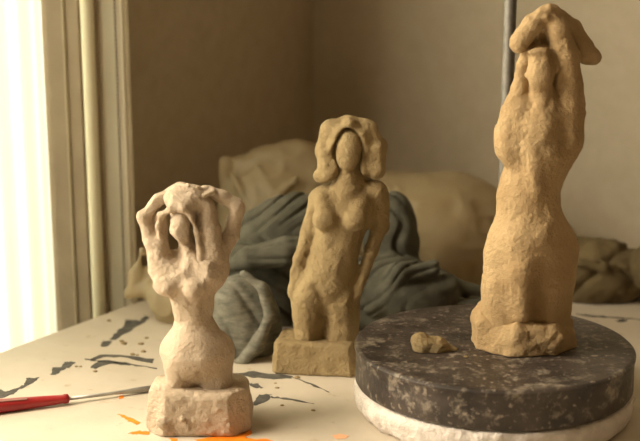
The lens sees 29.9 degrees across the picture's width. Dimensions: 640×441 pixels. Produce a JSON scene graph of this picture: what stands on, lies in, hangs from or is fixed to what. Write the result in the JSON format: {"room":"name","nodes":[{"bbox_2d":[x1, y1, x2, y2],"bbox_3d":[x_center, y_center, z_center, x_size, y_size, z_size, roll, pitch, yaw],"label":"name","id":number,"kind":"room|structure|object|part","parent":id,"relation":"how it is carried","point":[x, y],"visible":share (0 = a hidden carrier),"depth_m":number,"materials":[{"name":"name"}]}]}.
{"room":"art studio","nodes":[
{"label":"art studio","id":0,"kind":"room"},
{"bbox_2d":[78,0,312,318],"bbox_3d":[-0.985,-0.182,0.726,0.180,2.500,3.438,7,14,31],"label":"wall","id":1,"kind":"structure","parent":0,"point":[212,80],"depth_m":1.90,"materials":[{"name":"paint"}]},
{"bbox_2d":[40,0,74,331],"bbox_3d":[-0.369,-0.555,1.592,0.043,1.640,0.004,7,14,31],"label":"trim","id":2,"kind":"structure","parent":1,"relation":"attached to","point":[51,18],"depth_m":1.69,"materials":[{"name":"beige paint"}]},
{"bbox_2d":[61,0,91,324],"bbox_3d":[-0.337,-0.551,1.574,0.023,1.640,0.003,7,14,31],"label":"trim","id":3,"kind":"structure","parent":1,"relation":"attached to","point":[71,6],"depth_m":1.67,"materials":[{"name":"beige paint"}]},
{"bbox_2d":[94,0,107,312],"bbox_3d":[-0.307,-0.502,1.592,0.004,2.102,0.003,0,12,0],"label":"window frame","id":4,"kind":"structure","parent":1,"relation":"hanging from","point":[97,71],"depth_m":1.68,"materials":[{"name":"brown wood"}]},
{"bbox_2d":[98,0,132,311],"bbox_3d":[-0.288,-0.379,1.632,0.043,2.500,0.004,7,14,31],"label":"trim","id":5,"kind":"structure","parent":1,"relation":"attached to","point":[106,17],"depth_m":1.69,"materials":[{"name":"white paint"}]},
{"bbox_2d":[122,0,138,303],"bbox_3d":[-0.283,-0.379,1.633,0.051,2.500,0.006,7,14,31],"label":"trim","id":6,"kind":"structure","parent":1,"relation":"attached to","point":[126,15],"depth_m":1.68,"materials":[{"name":"beige wood"}]},
{"bbox_3d":[-0.785,-0.431,1.023,0.780,1.640,1.243,0,12,0],"label":"window","id":7,"kind":"structure","parent":1,"relation":"in","visible":0},
{"bbox_2d":[0,0,56,352],"bbox_3d":[-0.523,-0.497,1.373,0.020,1.580,0.549,7,14,31],"label":"sheer curtain","id":8,"kind":"object","parent":7,"relation":"hanging from","point":[27,286],"visible":0.77,"depth_m":1.66,"materials":[{"name":"white fabric"}]},
{"bbox_2d":[313,0,639,248],"bbox_3d":[1.294,-0.327,1.391,3.360,2.500,0.100,7,14,31],"label":"wall","id":9,"kind":"structure","parent":0,"point":[428,73],"depth_m":2.01,"materials":[{"name":"paint"}]},
{"bbox_3d":[0.372,1.265,0.193,4.763,0.100,4.856,0,12,0],"label":"floor","id":10,"kind":"structure","parent":0,"visible":0},
{"bbox_2d":[80,0,104,317],"bbox_3d":[-0.313,-0.346,1.598,0.018,2.450,0.018,0,12,0],"label":"pole","id":11,"kind":"object","parent":10,"relation":"on","point":[86,6],"visible":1,"depth_m":1.65,"materials":[{"name":"beige plastic"}]},
{"bbox_2d":[0,255,639,440],"bbox_3d":[0.208,0.625,1.135,1.500,0.750,1.770,7,14,31],"label":"work table","id":12,"kind":"object","parent":10,"relation":"on","point":[44,366],"visible":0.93,"depth_m":1.37,"materials":[{"name":"beige paint"}]},
{"bbox_2d":[0,386,150,412],"bbox_3d":[-0.296,0.195,1.308,0.232,0.016,0.017,-5,13,-21],"label":"screwdriver","id":13,"kind":"object","parent":12,"relation":"on","point":[19,403],"visible":0.94,"depth_m":1.30,"materials":[{"name":"red plastic"}]},
{"bbox_3d":[-0.339,0.199,1.291,0.137,0.016,0.017,-5,13,-20],"label":"handle","id":14,"kind":"part","parent":13,"relation":"part of","materials":[{"name":"red plastic"}]},
{"bbox_2d":[124,247,173,323],"bbox_3d":[-0.209,0.086,1.615,0.114,0.098,0.077,0,12,0],"label":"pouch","id":15,"kind":"object","parent":12,"relation":"on","point":[140,283],"visible":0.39,"depth_m":1.61,"materials":[{"name":"beige fabric"}]},
{"bbox_2d":[136,182,253,436],"bbox_3d":[-0.128,0.088,1.231,0.118,0.258,0.085,0,12,0],"label":"figurine","id":16,"kind":"object","parent":12,"relation":"on","point":[199,393],"visible":1,"depth_m":1.22,"materials":[{"name":"white stone"}]},
{"bbox_2d":[213,270,281,363],"bbox_3d":[-0.099,0.109,1.481,0.104,0.110,0.101,0,12,0],"label":"cloth","id":17,"kind":"object","parent":12,"relation":"on","point":[246,309],"visible":0.69,"depth_m":1.45,"materials":[{"name":"grey fabric"}]},
{"bbox_2d":[272,115,389,376],"bbox_3d":[0.013,0.027,1.403,0.134,0.303,0.069,2,12,7],"label":"figurine","id":18,"kind":"object","parent":12,"relation":"on","point":[327,282],"visible":0.96,"depth_m":1.39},
{"bbox_2d":[229,191,480,330],"bbox_3d":[0.044,0.054,1.578,0.407,0.176,0.160,1,12,6],"label":"cloth","id":19,"kind":"object","parent":12,"relation":"on","point":[398,281],"visible":0.48,"depth_m":1.55,"materials":[{"name":"grey fabric"}]},
{"bbox_2d":[218,139,576,285],"bbox_3d":[0.119,-0.012,1.789,0.554,0.216,0.188,0,12,0],"label":"cushion","id":20,"kind":"object","parent":12,"relation":"on","point":[455,211],"visible":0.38,"depth_m":1.73,"materials":[{"name":"beige fabric"}]},
{"bbox_2d":[353,379,635,440],"bbox_3d":[0.187,0.188,1.307,0.302,0.030,0.302,0,12,0],"label":"disc","id":21,"kind":"object","parent":12,"relation":"on","point":[389,422],"visible":0.34,"depth_m":1.19,"materials":[{"name":"white stone"}]},
{"bbox_2d":[355,305,635,430],"bbox_3d":[0.187,0.152,1.298,0.299,0.042,0.299,0,12,0],"label":"disc","id":22,"kind":"object","parent":21,"relation":"on","point":[588,382],"visible":0.8,"depth_m":1.20,"materials":[{"name":"black stone"}]},
{"bbox_2d":[410,332,457,352],"bbox_3d":[0.120,0.127,1.268,0.050,0.020,0.025,0,12,0],"label":"clay lump","id":23,"kind":"object","parent":22,"relation":"on","point":[421,342],"visible":1,"depth_m":1.26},
{"bbox_2d":[498,0,516,184],"bbox_3d":[0.211,-0.166,1.347,0.015,0.559,0.014,0,12,0],"label":"rod","id":24,"kind":"object","parent":22,"relation":"on","point":[510,6],"visible":0.26,"depth_m":1.34,"materials":[{"name":"metal"}]},
{"bbox_2d":[470,3,601,356],"bbox_3d":[0.224,-0.040,1.250,0.126,0.366,0.088,0,12,0],"label":"figurine","id":25,"kind":"object","parent":22,"relation":"on","point":[531,250],"visible":1,"depth_m":1.23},
{"bbox_2d":[573,235,639,303],"bbox_3d":[0.436,0.064,1.714,0.227,0.100,0.110,3,13,12],"label":"rag","id":26,"kind":"object","parent":12,"relation":"on","point":[608,271],"visible":0.66,"depth_m":1.68,"materials":[{"name":"beige fabric"}]}
]}

